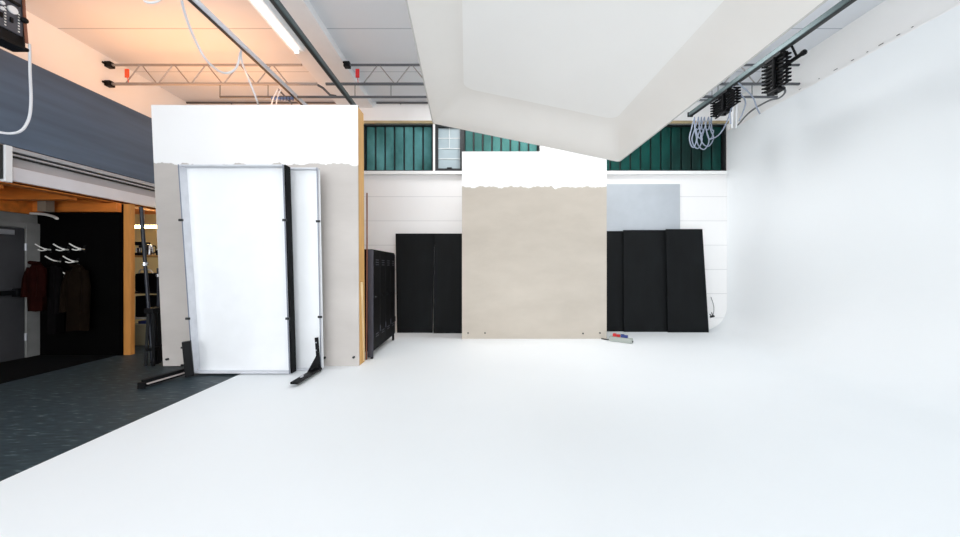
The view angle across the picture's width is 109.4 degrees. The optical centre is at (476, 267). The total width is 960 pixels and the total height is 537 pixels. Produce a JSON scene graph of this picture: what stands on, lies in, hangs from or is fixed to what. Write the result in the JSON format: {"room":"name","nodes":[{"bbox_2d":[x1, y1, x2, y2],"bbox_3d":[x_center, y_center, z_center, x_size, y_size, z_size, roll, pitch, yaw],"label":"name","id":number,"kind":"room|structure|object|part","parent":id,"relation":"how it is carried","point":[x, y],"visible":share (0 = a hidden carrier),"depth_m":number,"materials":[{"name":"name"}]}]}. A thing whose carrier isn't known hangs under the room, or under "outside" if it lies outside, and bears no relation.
{"room":"studio","nodes":[
{"label":"studio","id":0,"kind":"room"},
{"bbox_2d":[0,211,37,227],"bbox_3d":[-7.700,0.305,2.440,0.200,2.430,6.880,0,0,0],"label":"wall","id":1,"kind":"structure","parent":0,"point":[7,216],"depth_m":5.64,"materials":[{"name":"grey paint"}]},
{"bbox_2d":[0,200,32,213],"bbox_3d":[-7.685,-1.100,2.440,0.230,0.370,6.880,0,0,0],"label":"trim","id":2,"kind":"structure","parent":1,"relation":"attached to","point":[24,207],"depth_m":5.60,"materials":[{"name":"brown wood"}]},
{"bbox_2d":[0,220,39,361],"bbox_3d":[-7.535,0.370,5.085,0.130,2.260,1.570,0,0,0],"label":"door","id":3,"kind":"structure","parent":1,"relation":"in","point":[19,327],"depth_m":5.58,"materials":[{"name":"grey paint"}]},
{"bbox_2d":[4,185,155,213],"bbox_3d":[-8.250,-1.320,3.575,2.500,0.060,9.150,0,0,0],"label":"ceiling","id":4,"kind":"structure","parent":0,"point":[136,210],"depth_m":7.90,"materials":[{"name":"brown wood"}]},
{"bbox_2d":[29,201,58,219],"bbox_3d":[-7.162,-1.036,5.633,0.645,0.498,0.134,0,0,7],"label":"lamp","id":5,"kind":"object","parent":4,"relation":"attached to","point":[42,206],"visible":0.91,"depth_m":5.60,"materials":[{"name":"grey metal"}]},
{"bbox_2d":[38,204,123,354],"bbox_3d":[-6.970,0.205,5.940,1.660,2.630,0.120,0,0,0],"label":"wall","id":6,"kind":"structure","parent":0,"point":[102,233],"depth_m":5.88,"materials":[{"name":"black paint"}]},
{"bbox_2d":[35,244,51,252],"bbox_3d":[-7.407,-0.339,5.816,0.173,0.148,0.118,0,0,-6],"label":"coat hook","id":7,"kind":"object","parent":6,"relation":"attached to","point":[45,249],"visible":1,"depth_m":5.78,"materials":[{"name":"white metal"}]},
{"bbox_2d":[45,256,61,263],"bbox_3d":[-7.237,-0.135,5.816,0.173,0.148,0.118,0,0,-6],"label":"coat hook","id":8,"kind":"object","parent":6,"relation":"attached to","point":[60,259],"visible":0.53,"depth_m":5.81,"materials":[{"name":"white metal"}]},
{"bbox_2d":[20,261,46,311],"bbox_3d":[-7.254,0.298,5.596,0.359,0.832,0.211,0,0,0],"label":"coat","id":9,"kind":"object","parent":8,"relation":"hanging from","point":[34,279],"visible":1,"depth_m":5.54,"materials":[{"name":"red fabric"}]},
{"bbox_2d":[53,244,69,252],"bbox_3d":[-7.101,-0.339,5.816,0.173,0.148,0.118,0,0,-6],"label":"coat hook","id":10,"kind":"object","parent":6,"relation":"attached to","point":[68,247],"visible":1,"depth_m":5.78,"materials":[{"name":"white metal"}]},
{"bbox_2d":[33,198,101,202],"bbox_3d":[-7.000,-1.198,5.900,1.140,0.173,0.200,0,0,0],"label":"trim","id":11,"kind":"structure","parent":6,"relation":"attached to","point":[78,199],"depth_m":5.80,"materials":[{"name":"brown wood"}]},
{"bbox_2d":[62,256,78,263],"bbox_3d":[-6.939,-0.135,5.816,0.173,0.148,0.118,0,0,-6],"label":"coat hook","id":12,"kind":"object","parent":6,"relation":"attached to","point":[72,261],"visible":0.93,"depth_m":5.77,"materials":[{"name":"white metal"}]},
{"bbox_2d":[33,203,121,211],"bbox_3d":[-6.855,-1.035,5.832,1.430,0.150,0.085,0,0,0],"label":"trim","id":13,"kind":"structure","parent":6,"relation":"attached to","point":[59,207],"depth_m":5.79,"materials":[{"name":"brown wood"}]},
{"bbox_2d":[69,243,85,251],"bbox_3d":[-6.828,-0.348,5.816,0.173,0.148,0.118,0,0,-6],"label":"coat hook","id":14,"kind":"object","parent":6,"relation":"attached to","point":[84,247],"visible":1,"depth_m":5.78,"materials":[{"name":"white metal"}]},
{"bbox_2d":[0,181,155,211],"bbox_3d":[-6.320,-1.202,3.570,0.200,0.165,9.140,0,0,0],"label":"trim","id":15,"kind":"structure","parent":6,"relation":"attached to","point":[17,185],"depth_m":5.16,"materials":[{"name":"brown wood"}]},
{"bbox_2d":[124,204,134,354],"bbox_3d":[-6.075,0.201,5.940,0.120,2.622,0.080,0,0,0],"label":"trim","id":16,"kind":"structure","parent":6,"relation":"attached to","point":[129,209],"depth_m":5.90,"materials":[{"name":"orange wood"}]},
{"bbox_3d":[-6.969,0.121,5.815,0.172,0.148,0.129,0,0,0],"label":"coat hook","id":17,"kind":"object","parent":6,"relation":"attached to","visible":0},
{"bbox_2d":[59,264,90,331],"bbox_3d":[-6.746,0.496,5.740,0.462,1.132,0.218,0,0,0],"label":"coat","id":18,"kind":"object","parent":17,"relation":"hanging from","point":[75,291],"visible":1,"depth_m":5.67,"materials":[{"name":"brown fabric"}]},
{"bbox_3d":[-7.173,0.121,5.815,0.172,0.148,0.129,0,0,0],"label":"coat hook","id":19,"kind":"object","parent":6,"relation":"attached to","visible":0},
{"bbox_2d":[41,261,63,334],"bbox_3d":[-7.125,0.495,5.738,0.285,1.231,0.215,0,0,0],"label":"coat","id":20,"kind":"object","parent":19,"relation":"hanging from","point":[55,319],"visible":0.85,"depth_m":5.68,"materials":[{"name":"black fabric"}]},
{"bbox_2d":[0,11,186,117],"bbox_3d":[-7.100,-2.650,0.600,0.200,2.700,15.200,0,0,0],"label":"wall","id":21,"kind":"structure","parent":0,"point":[53,50],"depth_m":6.06,"materials":[{"name":"white paint"}]},
{"bbox_2d":[0,186,76,200],"bbox_3d":[-7.015,-1.183,5.410,1.170,0.205,0.120,0,0,0],"label":"trim","id":22,"kind":"structure","parent":21,"relation":"attached to","point":[8,193],"depth_m":5.35,"materials":[{"name":"brown wood"}]},
{"bbox_2d":[0,49,155,208],"bbox_3d":[-6.572,-1.994,3.725,0.845,1.729,8.650,0,0,0],"label":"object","id":23,"kind":"object","parent":21,"relation":"attached to","point":[77,139],"visible":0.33,"depth_m":5.17,"materials":[{"name":"silver metal"}]},
{"bbox_3d":[-6.235,-1.579,3.725,0.130,0.060,8.650,0,0,0],"label":"rail","id":24,"kind":"part","parent":23,"relation":"part of","materials":[{"name":"silver metal"}]},
{"bbox_3d":[-6.242,-1.512,3.725,0.115,0.025,8.650,0,0,0],"label":"rail","id":25,"kind":"part","parent":23,"relation":"part of","materials":[{"name":"silver metal"}]},
{"bbox_3d":[-6.260,-1.254,3.725,0.160,0.190,8.650,0,0,0],"label":"rail","id":26,"kind":"part","parent":23,"relation":"part of","materials":[{"name":"white metal"}]},
{"bbox_2d":[102,61,317,87],"bbox_3d":[-5.015,-3.659,6.410,3.979,0.459,0.140,0,0,0],"label":"truss","id":27,"kind":"object","parent":21,"relation":"attached to","point":[108,64],"visible":1,"depth_m":6.41,"materials":[{"name":"metal"}]},
{"bbox_2d":[317,84,335,95],"bbox_3d":[-2.939,-3.452,6.645,0.080,0.127,0.401,0,0,32],"label":"conduit bend","id":28,"kind":"object","parent":27,"relation":"attached to","point":[318,85],"visible":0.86,"depth_m":6.63,"materials":[{"name":"metal"}]},
{"bbox_2d":[135,214,157,322],"bbox_3d":[-7.300,0.110,8.172,4.400,2.820,0.045,0,0,0],"label":"wall","id":29,"kind":"structure","parent":0,"point":[150,233],"depth_m":8.15,"materials":[{"name":"beige paint"}]},
{"bbox_2d":[143,0,161,3],"bbox_3d":[-3.432,-2.851,3.600,0.292,0.113,0.024,0,0,0],"label":"cable","id":30,"kind":"object","parent":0,"point":[145,1],"visible":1,"depth_m":3.59,"materials":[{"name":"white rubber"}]},
{"bbox_2d":[25,0,884,101],"bbox_3d":[-1.585,-4.100,0.725,15.830,0.200,15.450,0,0,0],"label":"ceiling","id":31,"kind":"structure","parent":0,"point":[123,31],"depth_m":5.95,"materials":[{"name":"white paint"}]},
{"bbox_2d":[0,0,32,134],"bbox_3d":[-5.686,-2.793,3.819,0.388,2.414,0.938,0,0,0],"label":"cable","id":32,"kind":"object","parent":31,"relation":"hanging from","point":[13,20],"visible":1,"depth_m":4.15,"materials":[{"name":"black metal"},{"name":"steel"},{"name":"white rubber"}]},
{"bbox_3d":[-5.630,-3.130,3.795,0.020,0.540,0.830,0,0,0],"label":"plate","id":33,"kind":"part","parent":32,"relation":"part of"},
{"bbox_3d":[-5.715,-2.725,3.808,0.210,0.040,0.915,0,0,0],"label":"rail","id":34,"kind":"part","parent":32,"relation":"part of","materials":[{"name":"black metal"}]},
{"bbox_3d":[-5.590,-3.060,4.200,0.067,0.070,0.069,0,0,0],"label":"knob","id":35,"kind":"part","parent":32,"relation":"part of","materials":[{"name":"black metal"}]},
{"bbox_3d":[-5.607,-3.120,4.217,0.027,0.642,0.062,0,0,0],"label":"edge rail","id":36,"kind":"part","parent":32,"relation":"part of","materials":[{"name":"orange metal"}]},
{"bbox_2d":[187,0,306,104],"bbox_3d":[-3.430,-3.595,3.715,0.091,0.810,6.430,0,0,0],"label":"ceiling track","id":37,"kind":"object","parent":31,"relation":"hanging from","point":[197,4],"visible":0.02,"depth_m":4.92,"materials":[{"name":"black metal"}]},
{"bbox_2d":[180,0,241,73],"bbox_3d":[-3.359,-2.892,4.304,0.150,0.608,1.478,0,0,-12],"label":"cable","id":38,"kind":"object","parent":37,"relation":"hanging from","point":[181,1],"visible":1,"depth_m":4.16,"materials":[{"name":"white plastic"}]},
{"bbox_2d":[240,50,258,104],"bbox_3d":[-3.502,-2.899,5.257,0.073,0.643,0.499,0,0,0],"label":"cable","id":39,"kind":"object","parent":37,"relation":"hanging from","point":[240,50],"visible":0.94,"depth_m":5.23,"materials":[{"name":"white plastic"}]},
{"bbox_2d":[271,88,293,104],"bbox_3d":[-3.639,-3.186,6.349,0.401,0.355,0.082,0,0,0],"label":"cable bundle","id":40,"kind":"object","parent":37,"relation":"hanging from","point":[273,98],"visible":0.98,"depth_m":6.34,"materials":[{"name":"plastic"}]},
{"bbox_2d":[248,0,303,54],"bbox_3d":[-3.140,-3.794,4.535,0.220,0.128,2.870,0,0,0],"label":"fluorescent fixture","id":41,"kind":"object","parent":31,"relation":"attached to","point":[262,7],"visible":1,"depth_m":5.30,"materials":[{"name":"white plastic"}]},
{"bbox_2d":[269,0,358,106],"bbox_3d":[-2.450,-3.595,3.715,0.091,0.810,6.430,0,0,0],"label":"ceiling track","id":42,"kind":"object","parent":31,"relation":"hanging from","point":[277,4],"visible":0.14,"depth_m":4.93,"materials":[{"name":"black metal"}]},
{"bbox_2d":[405,0,827,161],"bbox_3d":[0.839,-2.903,3.575,3.198,2.193,4.477,0,0,0],"label":"overhead softbox","id":43,"kind":"object","parent":31,"relation":"hanging from","point":[594,78],"visible":1,"depth_m":3.70,"materials":[{"name":"white fabric"}]},
{"bbox_2d":[462,0,723,117],"bbox_3d":[0.891,-2.341,3.575,2.152,0.451,2.536,0,0,0],"label":"diffuser","id":44,"kind":"object","parent":43,"relation":"attached to","point":[595,58],"depth_m":3.59,"materials":[{"name":"white fabric"}]},
{"bbox_2d":[687,0,856,116],"bbox_3d":[4.500,-3.595,3.845,0.106,0.810,6.690,0,0,0],"label":"ceiling track","id":45,"kind":"object","parent":31,"relation":"hanging from","point":[842,4],"visible":1,"depth_m":4.92,"materials":[{"name":"black metal"}]},
{"bbox_2d":[689,115,728,149],"bbox_3d":[4.737,-2.796,6.989,0.730,0.725,0.374,0,0,21],"label":"coiled cable","id":46,"kind":"object","parent":45,"relation":"hanging from","point":[704,120],"visible":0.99,"depth_m":7.00,"materials":[{"name":"white plastic"}]},
{"bbox_2d":[710,87,740,118],"bbox_3d":[4.505,-2.989,6.200,0.151,0.418,0.607,0,0,0],"label":"hanger","id":47,"kind":"object","parent":45,"relation":"hanging from","point":[727,98],"visible":1,"depth_m":6.14,"materials":[{"name":"black metal"}]},
{"bbox_2d":[733,86,745,120],"bbox_3d":[4.613,-2.892,5.980,0.242,0.622,0.022,0,0,0],"label":"cable","id":48,"kind":"object","parent":45,"relation":"hanging from","point":[733,86],"visible":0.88,"depth_m":5.97,"materials":[{"name":"white plastic"}]},
{"bbox_2d":[738,82,760,113],"bbox_3d":[4.689,-2.926,5.860,0.394,0.554,0.022,0,0,0],"label":"cable","id":49,"kind":"object","parent":45,"relation":"hanging from","point":[742,86],"visible":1,"depth_m":5.85,"materials":[{"name":"white plastic"}]},
{"bbox_2d":[761,51,791,95],"bbox_3d":[4.505,-2.909,5.140,0.151,0.578,0.387,0,0,0],"label":"hanger","id":50,"kind":"object","parent":45,"relation":"hanging from","point":[774,76],"visible":1,"depth_m":5.08,"materials":[{"name":"black metal"}]},
{"bbox_2d":[737,85,785,125],"bbox_3d":[4.950,-2.784,5.921,0.156,0.263,2.073,0,0,23],"label":"cable","id":51,"kind":"object","parent":50,"relation":"hanging from","point":[783,94],"visible":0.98,"depth_m":5.77,"materials":[{"name":"plastic"}]},
{"bbox_2d":[765,45,807,79],"bbox_3d":[4.598,-3.115,5.123,0.157,0.206,0.656,0,0,0],"label":"spigot","id":52,"kind":"object","parent":45,"relation":"attached to","point":[803,52],"visible":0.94,"depth_m":4.90,"materials":[{"name":"black metal"}]},
{"bbox_2d":[187,102,729,329],"bbox_3d":[-1.585,-1.150,8.325,15.830,5.700,0.250,0,0,0],"label":"wall","id":53,"kind":"structure","parent":0,"point":[397,204],"depth_m":8.20,"materials":[{"name":"white paint"}]},
{"bbox_2d":[186,102,427,104],"bbox_3d":[-2.474,-3.955,8.161,8.952,0.040,0.079,0,0,0],"label":"conduit","id":54,"kind":"object","parent":53,"relation":"attached to","point":[400,103],"visible":0.47,"depth_m":8.13,"materials":[{"name":"metal"}]},
{"bbox_2d":[249,0,372,107],"bbox_3d":[-2.910,-3.930,0.600,0.807,0.140,15.200,0,0,0],"label":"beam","id":55,"kind":"structure","parent":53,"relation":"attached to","point":[304,14],"depth_m":6.15,"materials":[{"name":"metal"}]},
{"bbox_2d":[364,124,432,170],"bbox_3d":[-1.907,-2.912,8.340,1.692,1.146,0.200,0,0,0],"label":"window","id":56,"kind":"structure","parent":53,"relation":"in","point":[387,147],"depth_m":8.34,"materials":[{"name":"green glass"}]},
{"bbox_2d":[433,124,434,170],"bbox_3d":[-1.037,-2.912,8.290,0.048,1.146,0.220,0,0,0],"label":"trim","id":57,"kind":"structure","parent":53,"relation":"attached to","point":[433,124],"depth_m":8.18,"materials":[{"name":"white paint"}]},
{"bbox_2d":[435,124,462,170],"bbox_3d":[-0.675,-2.912,8.320,0.675,1.146,0.240,0,0,0],"label":"window","id":58,"kind":"structure","parent":53,"relation":"in","point":[448,140],"depth_m":8.30,"materials":[{"name":"clear glass"}]},
{"bbox_3d":[-0.675,-3.289,8.310,0.535,0.239,0.020,0,0,0],"label":"pane","id":59,"kind":"part","parent":58,"relation":"part of","materials":[{"name":"clear glass"}]},
{"bbox_3d":[-0.675,-3.038,8.310,0.535,0.239,0.020,0,0,0],"label":"pane","id":60,"kind":"part","parent":58,"relation":"part of","materials":[{"name":"clear glass"}]},
{"bbox_3d":[-0.675,-2.787,8.310,0.535,0.239,0.020,0,0,0],"label":"pane","id":61,"kind":"part","parent":58,"relation":"part of","materials":[{"name":"clear glass"}]},
{"bbox_3d":[-0.675,-2.535,8.310,0.535,0.239,0.020,0,0,0],"label":"pane","id":62,"kind":"part","parent":58,"relation":"part of","materials":[{"name":"clear glass"}]},
{"bbox_2d":[463,130,539,151],"bbox_3d":[0.591,-2.912,8.340,1.857,1.146,0.200,0,0,0],"label":"window","id":63,"kind":"structure","parent":53,"relation":"in","point":[472,141],"depth_m":8.34,"materials":[{"name":"green glass"}]},
{"bbox_2d":[364,171,726,174],"bbox_3d":[1.599,-2.279,8.155,8.745,0.080,0.090,0,0,0],"label":"trim","id":64,"kind":"structure","parent":53,"relation":"attached to","point":[365,172],"depth_m":8.11,"materials":[{"name":"white paint"}]},
{"bbox_2d":[364,121,728,123],"bbox_3d":[1.634,-3.505,8.175,8.815,0.060,0.050,0,0,0],"label":"trim","id":65,"kind":"structure","parent":53,"relation":"attached to","point":[365,122],"depth_m":8.15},
{"bbox_2d":[607,124,725,170],"bbox_3d":[4.516,-2.912,8.340,3.051,1.146,0.200,0,0,0],"label":"window","id":66,"kind":"structure","parent":53,"relation":"in","point":[669,149],"depth_m":8.34,"materials":[{"name":"green glass"}]},
{"bbox_2d":[0,330,959,536],"bbox_3d":[-2.385,1.600,0.700,14.230,0.200,15.400,0,0,0],"label":"floor","id":67,"kind":"structure","parent":0,"point":[659,434],"depth_m":2.83,"materials":[{"name":"white paint"}]},
{"bbox_2d":[135,323,148,344],"bbox_3d":[-6.530,1.305,6.820,0.500,0.410,0.360,0,0,0],"label":"cardboard box","id":68,"kind":"object","parent":67,"relation":"on","point":[140,329],"visible":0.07,"depth_m":6.64,"materials":[{"name":"beige cardboard"}]},
{"bbox_2d":[135,255,157,318],"bbox_3d":[-6.650,0.506,6.835,1.300,2.012,0.430,0,0,0],"label":"storage shelf","id":69,"kind":"object","parent":67,"relation":"on","point":[136,292],"visible":0.02,"depth_m":6.62,"materials":[{"name":"black metal"}]},
{"bbox_2d":[135,242,149,254],"bbox_3d":[-6.710,-0.386,6.800,0.180,0.270,0.200,0,0,0],"label":"coffee machine","id":70,"kind":"object","parent":69,"relation":"on","point":[138,250],"visible":0.48,"depth_m":6.71,"materials":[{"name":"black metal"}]},
{"bbox_2d":[135,269,156,291],"bbox_3d":[-6.510,0.238,6.830,0.420,0.459,0.340,0,0,0],"label":"equipment bag","id":71,"kind":"object","parent":69,"relation":"on","point":[139,277],"visible":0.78,"depth_m":6.66,"materials":[{"name":"black fabric"}]},
{"bbox_2d":[135,295,156,316],"bbox_3d":[-6.510,0.759,6.840,0.420,0.418,0.320,0,0,0],"label":"crate","id":72,"kind":"object","parent":69,"relation":"on","point":[140,301],"visible":0.46,"depth_m":6.68,"materials":[{"name":"paint"}]},
{"bbox_2d":[146,243,156,254],"bbox_3d":[-6.460,-0.377,6.750,0.240,0.251,0.158,0,0,0],"label":"kettle","id":73,"kind":"object","parent":69,"relation":"on","point":[150,250],"visible":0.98,"depth_m":6.72,"materials":[{"name":"silver metal"}]},
{"bbox_2d":[139,207,159,365],"bbox_3d":[-5.099,0.281,5.291,0.286,2.460,0.165,0,0,0],"label":"stand","id":74,"kind":"object","parent":67,"relation":"on","point":[151,337],"visible":0.98,"depth_m":5.26,"materials":[{"name":"black metal"}]},
{"bbox_3d":[-5.088,1.075,5.241,0.071,0.871,0.042,0,0,-39],"label":"leg","id":75,"kind":"part","parent":74,"relation":"part of","materials":[{"name":"black metal"}]},
{"bbox_3d":[-4.990,1.075,5.241,0.071,0.871,0.042,0,0,39],"label":"leg","id":76,"kind":"part","parent":74,"relation":"part of","materials":[{"name":"black metal"}]},
{"bbox_3d":[-5.039,1.075,5.339,0.042,0.871,0.069,0,0,0],"label":"leg","id":77,"kind":"part","parent":74,"relation":"part of","materials":[{"name":"black metal"}]},
{"bbox_2d":[150,268,162,362],"bbox_3d":[-5.115,0.755,5.471,0.167,1.510,0.165,0,0,0],"label":"stand","id":78,"kind":"object","parent":67,"relation":"on","point":[157,274],"visible":0.41,"depth_m":5.43,"materials":[{"name":"black metal"}]},
{"bbox_3d":[-5.066,1.075,5.421,0.071,0.871,0.042,0,0,39],"label":"leg","id":79,"kind":"part","parent":78,"relation":"part of","materials":[{"name":"black metal"}]},
{"bbox_3d":[-5.115,1.075,5.519,0.042,0.871,0.069,0,0,0],"label":"leg","id":80,"kind":"part","parent":78,"relation":"part of","materials":[{"name":"black metal"}]},
{"bbox_2d":[137,164,295,388],"bbox_3d":[-3.417,0.052,4.577,1.636,2.917,0.685,0,0,0],"label":"framed panel","id":81,"kind":"object","parent":67,"relation":"on","point":[236,220],"visible":1,"depth_m":4.81,"materials":[{"name":"metal"}]},
{"bbox_3d":[-4.122,1.445,4.565,0.060,0.100,0.609,0,0,14],"label":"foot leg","id":82,"kind":"part","parent":81,"relation":"part of","materials":[{"name":"black metal"}]},
{"bbox_3d":[-3.985,1.250,4.690,0.130,0.486,0.070,0,0,-34],"label":"foot post","id":83,"kind":"part","parent":81,"relation":"part of","materials":[{"name":"black metal"}]},
{"bbox_3d":[-4.024,0.038,4.770,0.064,2.890,0.307,0,0,22],"label":"post","id":84,"kind":"part","parent":81,"relation":"part of","materials":[{"name":"metal"}]},
{"bbox_3d":[-3.346,-1.399,4.690,1.406,0.014,0.141,0,0,0],"label":"rail","id":85,"kind":"part","parent":81,"relation":"part of","materials":[{"name":"metal"}]},
{"bbox_3d":[-3.314,1.476,4.850,1.343,0.014,0.141,0,0,0],"label":"rail","id":86,"kind":"part","parent":81,"relation":"part of","materials":[{"name":"metal"}]},
{"bbox_3d":[-2.636,0.038,4.724,0.014,2.890,0.209,0,0,0],"label":"post","id":87,"kind":"part","parent":81,"relation":"part of","materials":[{"name":"metal"}]},
{"bbox_2d":[151,105,364,365],"bbox_3d":[-3.332,-0.472,5.293,3.116,3.945,0.386,0,0,0],"label":"partition wall","id":88,"kind":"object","parent":67,"relation":"on","point":[328,138],"visible":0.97,"depth_m":5.13,"materials":[{"name":"paint"}]},
{"bbox_3d":[-1.822,-0.469,5.306,0.050,3.938,0.360,0,0,0],"label":"timber frame","id":89,"kind":"part","parent":88,"relation":"part of","materials":[{"name":"brown wood"}]},
{"bbox_2d":[290,167,323,383],"bbox_3d":[-2.993,0.036,4.669,1.527,2.921,0.801,0,0,0],"label":"framed panel","id":90,"kind":"object","parent":67,"relation":"on","point":[305,182],"visible":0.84,"depth_m":4.97,"materials":[{"name":"metal"}]},
{"bbox_3d":[-2.995,-1.418,4.875,1.439,0.014,0.111,0,0,0],"label":"rail","id":91,"kind":"part","parent":90,"relation":"part of","materials":[{"name":"metal"}]},
{"bbox_3d":[-2.288,1.448,4.585,0.098,0.030,0.630,0,0,2],"label":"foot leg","id":92,"kind":"part","parent":90,"relation":"part of","materials":[{"name":"black metal"}]},
{"bbox_3d":[-2.293,1.248,4.900,0.086,0.498,0.020,0,0,-34],"label":"foot post","id":93,"kind":"part","parent":90,"relation":"part of","materials":[{"name":"black metal"}]},
{"bbox_3d":[-2.272,0.035,4.909,0.016,2.920,0.179,0,0,-3],"label":"post","id":94,"kind":"part","parent":90,"relation":"part of","materials":[{"name":"metal"}]},
{"bbox_2d":[366,193,367,359],"bbox_3d":[-1.801,0.139,5.553,0.042,2.722,0.048,0,0,0],"label":"wooden pole","id":95,"kind":"object","parent":67,"relation":"on","point":[366,193],"visible":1,"depth_m":5.55,"materials":[{"name":"orange wood"}]},
{"bbox_2d":[364,249,395,358],"bbox_3d":[-1.855,0.595,6.334,0.350,1.810,1.492,0,0,0],"label":"tall cabinet","id":96,"kind":"object","parent":67,"relation":"on","point":[381,318],"visible":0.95,"depth_m":5.94,"materials":[{"name":"metal"}]},
{"bbox_3d":[-1.712,0.535,5.795,0.019,1.630,0.350,0,0,0],"label":"door","id":97,"kind":"part","parent":96,"relation":"part of","materials":[{"name":"paint"}]},
{"bbox_3d":[-1.712,0.535,6.158,0.019,1.630,0.350,0,0,0],"label":"door","id":98,"kind":"part","parent":96,"relation":"part of","materials":[{"name":"paint"}]},
{"bbox_3d":[-1.712,0.535,6.520,0.019,1.630,0.350,0,0,0],"label":"door","id":99,"kind":"part","parent":96,"relation":"part of","materials":[{"name":"paint"}]},
{"bbox_3d":[-1.712,0.535,6.883,0.019,1.630,0.350,0,0,0],"label":"door","id":100,"kind":"part","parent":96,"relation":"part of","materials":[{"name":"paint"}]},
{"bbox_2d":[396,234,434,332],"bbox_3d":[-1.468,0.341,7.965,0.923,2.315,0.210,0,0,0],"label":"board","id":101,"kind":"object","parent":67,"relation":"on","point":[414,252],"visible":1,"depth_m":7.96,"materials":[{"name":"black wood"}]},
{"bbox_2d":[434,234,461,332],"bbox_3d":[-0.533,0.344,7.900,0.929,2.308,0.200,0,0,0],"label":"board","id":102,"kind":"object","parent":67,"relation":"on","point":[447,247],"visible":0.58,"depth_m":7.89,"materials":[{"name":"black wood"}]},
{"bbox_2d":[462,152,606,338],"bbox_3d":[1.214,-0.483,7.255,3.064,3.967,0.150,0,0,0],"label":"partition wall","id":103,"kind":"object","parent":67,"relation":"on","point":[534,224],"visible":0.93,"depth_m":7.20,"materials":[{"name":"paint"}]},
{"bbox_2d":[607,231,623,330],"bbox_3d":[3.131,0.305,8.095,1.168,2.385,0.150,0,0,0],"label":"board","id":104,"kind":"object","parent":67,"relation":"on","point":[615,299],"visible":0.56,"depth_m":8.08,"materials":[{"name":"black wood"}]},
{"bbox_2d":[601,333,632,343],"bbox_3d":[2.843,1.419,6.931,0.634,0.161,0.125,0,0,37],"label":"power strip","id":105,"kind":"object","parent":67,"relation":"on","point":[622,338],"visible":1,"depth_m":6.84,"materials":[{"name":"white plastic"}]},
{"bbox_2d":[607,184,679,230],"bbox_3d":[3.872,-0.261,8.180,2.029,3.518,0.030,0,0,0],"label":"board","id":106,"kind":"object","parent":67,"relation":"on","point":[629,206],"visible":0.24,"depth_m":8.17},
{"bbox_2d":[623,230,667,331],"bbox_3d":[4.042,0.297,8.037,1.196,2.402,0.145,0,0,0],"label":"board","id":107,"kind":"object","parent":67,"relation":"on","point":[644,251],"visible":0.88,"depth_m":8.03,"materials":[{"name":"black wood"}]},
{"bbox_2d":[666,229,708,331],"bbox_3d":[4.914,0.288,7.975,0.953,2.419,0.150,0,0,0],"label":"board","id":108,"kind":"object","parent":67,"relation":"on","point":[687,311],"visible":1,"depth_m":7.96,"materials":[{"name":"black wood"}]},
{"bbox_2d":[680,5,959,420],"bbox_3d":[5.410,-0.793,0.600,1.360,4.986,15.200,0,0,0],"label":"wall","id":109,"kind":"structure","parent":0,"point":[843,194],"depth_m":5.27,"materials":[{"name":"white paint"}]},
{"bbox_2d":[731,104,737,127],"bbox_3d":[5.529,-3.359,7.300,0.147,0.708,0.038,0,0,0],"label":"cable trunking","id":110,"kind":"object","parent":109,"relation":"attached to","point":[736,107],"visible":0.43,"depth_m":7.29,"materials":[{"name":"white plastic"}]},
{"bbox_2d":[728,3,959,130],"bbox_3d":[6.065,-3.332,0.590,0.070,0.092,15.180,0,0,0],"label":"trim","id":111,"kind":"structure","parent":109,"relation":"attached to","point":[958,4],"depth_m":5.29,"materials":[{"name":"white paint"}]},
{"bbox_2d":[730,0,959,128],"bbox_3d":[6.215,-1.250,0.750,0.230,5.500,15.500,0,0,0],"label":"wall","id":112,"kind":"structure","parent":0,"point":[888,19],"depth_m":5.49,"materials":[{"name":"white paint"}]},
{"bbox_2d":[325,61,799,85],"bbox_3d":[1.617,-3.671,6.410,8.946,0.435,0.140,0,0,0],"label":"truss","id":113,"kind":"object","parent":112,"relation":"attached to","point":[347,65],"visible":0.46,"depth_m":6.41,"materials":[{"name":"metal"}]},
{"bbox_2d":[219,85,777,97],"bbox_3d":[0.403,-3.336,6.430,10.542,0.248,0.042,0,0,0],"label":"pipe","id":114,"kind":"object","parent":113,"relation":"hanging from","point":[220,96],"visible":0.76,"depth_m":6.42,"materials":[{"name":"metal"}]},
{"bbox_3d":[-6.710,-1.310,3.575,0.580,0.040,9.150,0,0,0],"label":"ceiling","id":115,"kind":"structure","parent":0,"visible":0},
{"bbox_2d":[135,210,156,227],"bbox_3d":[-6.500,-1.062,7.100,1.600,0.455,0.060,0,0,0],"label":"lamp","id":116,"kind":"object","parent":115,"relation":"hanging from","point":[137,225],"visible":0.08,"depth_m":7.08,"materials":[{"name":"white plastic"}]}
]}

